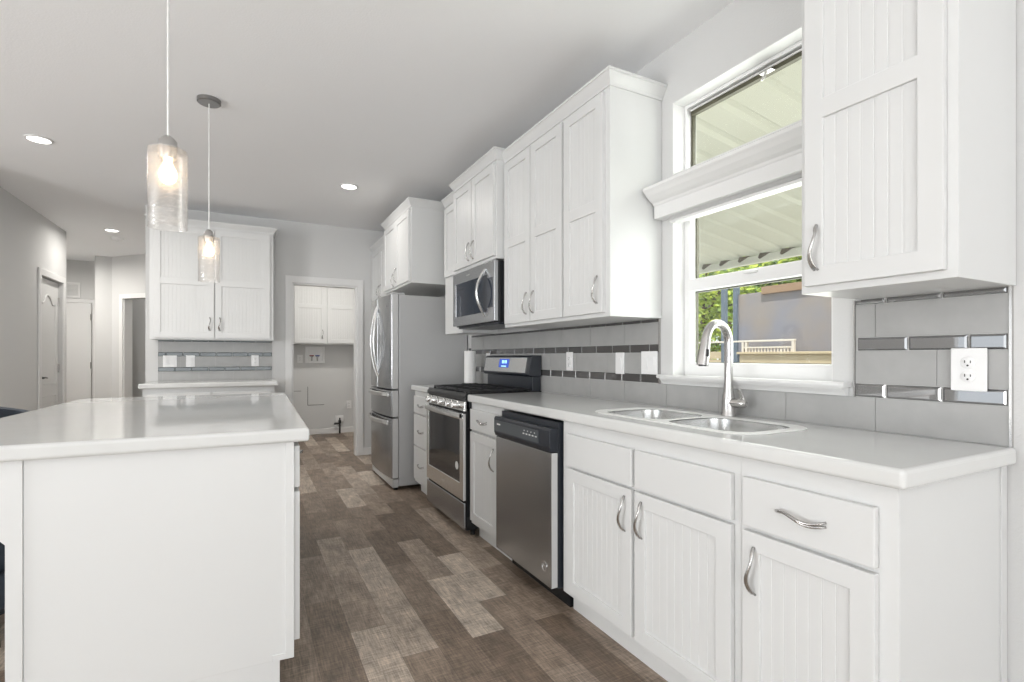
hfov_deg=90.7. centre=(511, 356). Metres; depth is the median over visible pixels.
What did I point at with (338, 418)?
wall outlet
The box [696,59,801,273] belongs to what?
awning
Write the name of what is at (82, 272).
wall
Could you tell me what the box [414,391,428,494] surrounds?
base cabinet
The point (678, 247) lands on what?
lining
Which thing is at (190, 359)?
light switch
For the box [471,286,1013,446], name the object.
tile backsplash
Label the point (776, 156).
crown molding
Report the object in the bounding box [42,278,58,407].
door
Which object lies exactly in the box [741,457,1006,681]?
base cabinet
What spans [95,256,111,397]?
wall
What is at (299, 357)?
wall outlet
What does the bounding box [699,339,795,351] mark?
railing
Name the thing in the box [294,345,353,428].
wall
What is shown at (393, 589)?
floor
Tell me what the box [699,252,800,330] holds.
tree
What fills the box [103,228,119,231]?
recessed light
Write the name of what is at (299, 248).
wall
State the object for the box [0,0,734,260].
ceiling
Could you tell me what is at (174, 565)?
kitchen island
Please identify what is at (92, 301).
door frame
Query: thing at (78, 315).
door
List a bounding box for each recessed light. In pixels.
[23,134,53,143]
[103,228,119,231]
[340,183,357,189]
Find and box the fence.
[709,352,720,361]
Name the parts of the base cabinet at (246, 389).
drawer, drawer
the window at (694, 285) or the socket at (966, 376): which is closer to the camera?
the socket at (966, 376)
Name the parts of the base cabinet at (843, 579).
handle, handle, beaded panel, door, drawer, scribe molding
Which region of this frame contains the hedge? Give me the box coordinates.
[699,260,794,359]
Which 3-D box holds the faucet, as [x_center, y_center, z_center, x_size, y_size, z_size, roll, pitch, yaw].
[0.842,0.047,2.029,0.204,0.394,0.115,0,0,-28]
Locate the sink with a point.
(707, 422)
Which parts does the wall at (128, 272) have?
door casing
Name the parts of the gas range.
knob, knob, oven handle, storage drawer, oven door, control panel, knob, knob, backguard panel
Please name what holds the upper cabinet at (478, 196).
attached to the wall at (742, 29)
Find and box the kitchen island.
[0,442,302,681]
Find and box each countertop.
[0,393,308,461]
[138,379,277,388]
[411,383,461,392]
[468,392,1015,489]
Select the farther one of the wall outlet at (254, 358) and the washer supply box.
the washer supply box
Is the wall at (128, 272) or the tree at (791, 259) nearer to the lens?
the wall at (128, 272)
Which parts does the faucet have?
lever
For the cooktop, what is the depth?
3.50 m
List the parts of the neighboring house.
post, post, panel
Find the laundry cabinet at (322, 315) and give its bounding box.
[294,286,353,344]
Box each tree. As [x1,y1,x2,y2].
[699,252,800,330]
[699,256,761,359]
[753,247,801,287]
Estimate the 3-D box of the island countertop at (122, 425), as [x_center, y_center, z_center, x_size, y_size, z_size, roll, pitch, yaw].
[-1.601,0.268,2.344,1.085,0.046,1.905,0,0,-26]
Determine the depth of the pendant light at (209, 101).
2.96 m
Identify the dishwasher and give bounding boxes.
[494,410,573,606]
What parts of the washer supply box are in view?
plate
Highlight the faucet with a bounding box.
[696,319,747,416]
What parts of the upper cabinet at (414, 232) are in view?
door, beaded panel, door, beaded panel, crown molding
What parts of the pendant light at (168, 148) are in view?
lamp shade, bulb, cord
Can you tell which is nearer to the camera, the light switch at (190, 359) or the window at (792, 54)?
the window at (792, 54)
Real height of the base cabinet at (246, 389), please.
0.878 m
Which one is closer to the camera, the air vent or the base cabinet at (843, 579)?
the base cabinet at (843, 579)
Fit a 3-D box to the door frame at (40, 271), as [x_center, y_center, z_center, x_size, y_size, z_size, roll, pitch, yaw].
[-5.148,0.116,5.670,0.018,2.108,0.867,0,0,-28]
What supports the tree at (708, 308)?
on the ground
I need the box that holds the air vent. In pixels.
[66,282,79,297]
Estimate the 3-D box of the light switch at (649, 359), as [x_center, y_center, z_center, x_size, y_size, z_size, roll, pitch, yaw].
[0.698,0.032,2.584,0.013,0.118,0.116,0,0,-28]
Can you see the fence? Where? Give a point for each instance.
(713, 355)
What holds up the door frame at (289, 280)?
attached to the wall at (299, 248)
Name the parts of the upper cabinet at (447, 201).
crown molding, door, beaded panel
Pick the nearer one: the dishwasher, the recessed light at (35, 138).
the dishwasher
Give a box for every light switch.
[163,356,176,366]
[186,355,194,366]
[615,352,623,373]
[641,351,657,374]
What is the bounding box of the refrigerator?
[368,292,466,489]
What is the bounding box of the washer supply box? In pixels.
[305,346,324,362]
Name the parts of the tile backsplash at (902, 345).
edge trim, edge trim, edge trim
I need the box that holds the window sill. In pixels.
[656,374,851,395]
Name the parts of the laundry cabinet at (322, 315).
door, beaded panel, door, beaded panel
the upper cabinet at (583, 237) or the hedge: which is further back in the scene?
the hedge
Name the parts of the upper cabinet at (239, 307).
door, beaded panel, crown molding, door, beaded panel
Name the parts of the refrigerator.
handle, door, handle, handle, handle, drawer, freezer drawer, door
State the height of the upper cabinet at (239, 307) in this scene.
1.173 m
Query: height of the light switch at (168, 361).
0.118 m
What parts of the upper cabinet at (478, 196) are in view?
beaded panel, door, handle, crown molding, beaded panel, door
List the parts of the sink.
bowl, bowl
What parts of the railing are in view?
post, rail, post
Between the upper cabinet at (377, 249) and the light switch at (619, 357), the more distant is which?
the upper cabinet at (377, 249)
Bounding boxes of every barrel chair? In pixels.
[0,407,28,417]
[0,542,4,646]
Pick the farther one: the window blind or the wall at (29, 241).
the wall at (29, 241)
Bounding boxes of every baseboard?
[309,426,353,434]
[363,447,370,454]
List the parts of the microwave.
handle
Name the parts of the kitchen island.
drawer, door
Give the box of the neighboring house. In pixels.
[721,282,831,362]
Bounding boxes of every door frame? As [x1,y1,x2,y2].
[37,267,65,408]
[66,298,94,397]
[285,275,362,455]
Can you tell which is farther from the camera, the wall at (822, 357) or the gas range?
the wall at (822, 357)
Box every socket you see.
[960,357,975,367]
[961,371,975,381]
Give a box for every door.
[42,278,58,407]
[66,302,91,402]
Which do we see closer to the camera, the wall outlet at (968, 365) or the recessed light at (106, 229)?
the wall outlet at (968, 365)
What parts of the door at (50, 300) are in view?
panel moulding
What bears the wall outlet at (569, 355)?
attached to the tile backsplash at (902, 345)
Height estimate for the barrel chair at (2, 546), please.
0.878 m
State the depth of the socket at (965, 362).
1.43 m
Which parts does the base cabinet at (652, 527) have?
beaded panel, door, handle, handle, beaded panel, door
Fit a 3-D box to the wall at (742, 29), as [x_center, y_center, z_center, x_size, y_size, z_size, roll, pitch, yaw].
[0.629,-0.170,2.923,0.160,2.680,11.840,0,0,-28]
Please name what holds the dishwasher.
on the floor
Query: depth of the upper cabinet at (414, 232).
4.49 m
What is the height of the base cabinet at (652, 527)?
0.878 m
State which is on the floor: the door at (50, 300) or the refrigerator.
the refrigerator
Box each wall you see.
[0,187,65,410]
[66,260,144,396]
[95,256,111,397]
[112,254,144,397]
[145,205,383,447]
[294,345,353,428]
[441,0,1023,681]
[737,351,831,363]
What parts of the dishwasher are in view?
control panel, door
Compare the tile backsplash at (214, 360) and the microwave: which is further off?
the tile backsplash at (214, 360)
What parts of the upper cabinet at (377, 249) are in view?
door, beaded panel, crown molding, beaded panel, door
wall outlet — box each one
[251,355,258,365]
[297,355,302,362]
[334,415,342,432]
[347,400,350,407]
[566,352,572,370]
[951,348,986,391]
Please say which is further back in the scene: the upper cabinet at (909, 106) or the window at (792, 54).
the window at (792, 54)
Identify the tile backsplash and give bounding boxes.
[158,340,271,380]
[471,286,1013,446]
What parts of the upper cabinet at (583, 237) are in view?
beaded panel, door, handle, handle, beaded panel, door, beaded panel, door, crown molding, handle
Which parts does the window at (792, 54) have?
screen rail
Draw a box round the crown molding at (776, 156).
[643,121,801,220]
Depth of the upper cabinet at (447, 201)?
4.24 m
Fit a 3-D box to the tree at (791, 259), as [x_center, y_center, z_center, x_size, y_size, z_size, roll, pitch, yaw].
[8.819,-0.865,12.565,3.319,5.278,5.647,0,0,-28]
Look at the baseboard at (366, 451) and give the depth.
6.02 m
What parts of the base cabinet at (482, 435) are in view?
door, beaded panel, drawer, handle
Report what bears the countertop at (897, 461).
on the base cabinet at (843, 579)
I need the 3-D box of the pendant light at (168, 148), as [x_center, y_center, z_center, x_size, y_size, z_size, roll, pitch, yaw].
[-1.144,-0.969,1.682,0.124,1.083,0.124,0,0,-28]
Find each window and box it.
[684,40,801,169]
[684,218,831,380]
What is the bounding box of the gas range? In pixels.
[425,355,541,534]
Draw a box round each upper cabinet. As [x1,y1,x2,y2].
[144,214,276,340]
[370,235,388,300]
[381,197,444,296]
[441,191,497,334]
[449,146,504,274]
[502,65,666,328]
[802,0,1015,299]
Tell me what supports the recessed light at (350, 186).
in the ceiling
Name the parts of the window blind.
cord, rail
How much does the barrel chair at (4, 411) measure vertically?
0.878 m
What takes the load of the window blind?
attached to the window at (694, 285)
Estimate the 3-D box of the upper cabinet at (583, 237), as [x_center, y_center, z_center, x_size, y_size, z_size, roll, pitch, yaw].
[0.335,-0.764,2.904,0.375,1.148,1.131,0,0,-28]
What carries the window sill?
attached to the wall at (742, 29)
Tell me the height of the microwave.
0.422 m
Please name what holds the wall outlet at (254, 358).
attached to the tile backsplash at (214, 360)
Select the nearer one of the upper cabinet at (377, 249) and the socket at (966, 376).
the socket at (966, 376)
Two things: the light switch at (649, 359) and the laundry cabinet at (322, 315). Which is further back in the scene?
the laundry cabinet at (322, 315)
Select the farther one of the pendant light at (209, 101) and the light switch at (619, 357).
the pendant light at (209, 101)
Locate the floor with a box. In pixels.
[0,432,667,681]
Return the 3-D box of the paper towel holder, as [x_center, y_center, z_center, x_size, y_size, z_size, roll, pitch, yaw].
[-0.361,0.086,4.357,0.156,0.315,0.156,0,0,-28]
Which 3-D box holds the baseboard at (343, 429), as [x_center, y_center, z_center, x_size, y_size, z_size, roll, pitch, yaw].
[-2.772,1.127,7.681,1.470,0.085,0.015,0,0,-28]
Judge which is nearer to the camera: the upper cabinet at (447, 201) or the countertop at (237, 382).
the upper cabinet at (447, 201)
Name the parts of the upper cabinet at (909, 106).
handle, beaded panel, door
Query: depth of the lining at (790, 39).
2.27 m
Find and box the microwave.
[453,259,506,329]
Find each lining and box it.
[673,26,801,174]
[673,222,832,380]
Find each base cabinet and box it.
[143,386,274,396]
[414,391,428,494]
[470,402,511,559]
[564,421,740,681]
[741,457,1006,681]
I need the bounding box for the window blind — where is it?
[669,173,801,241]
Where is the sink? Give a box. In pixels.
[595,407,806,434]
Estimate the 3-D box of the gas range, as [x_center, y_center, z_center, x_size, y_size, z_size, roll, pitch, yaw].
[-0.248,0.581,3.722,0.631,1.178,0.760,0,0,-28]
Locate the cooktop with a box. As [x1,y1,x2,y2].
[427,387,541,400]
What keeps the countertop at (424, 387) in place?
on the base cabinet at (420, 415)
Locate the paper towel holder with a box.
[462,348,478,383]
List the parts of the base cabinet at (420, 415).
drawer, drawer, drawer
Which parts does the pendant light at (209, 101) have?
lamp shade, cord, bulb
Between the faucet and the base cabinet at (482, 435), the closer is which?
the faucet
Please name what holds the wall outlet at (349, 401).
attached to the wall at (330, 383)
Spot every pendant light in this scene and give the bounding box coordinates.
[147,0,187,230]
[197,94,220,282]

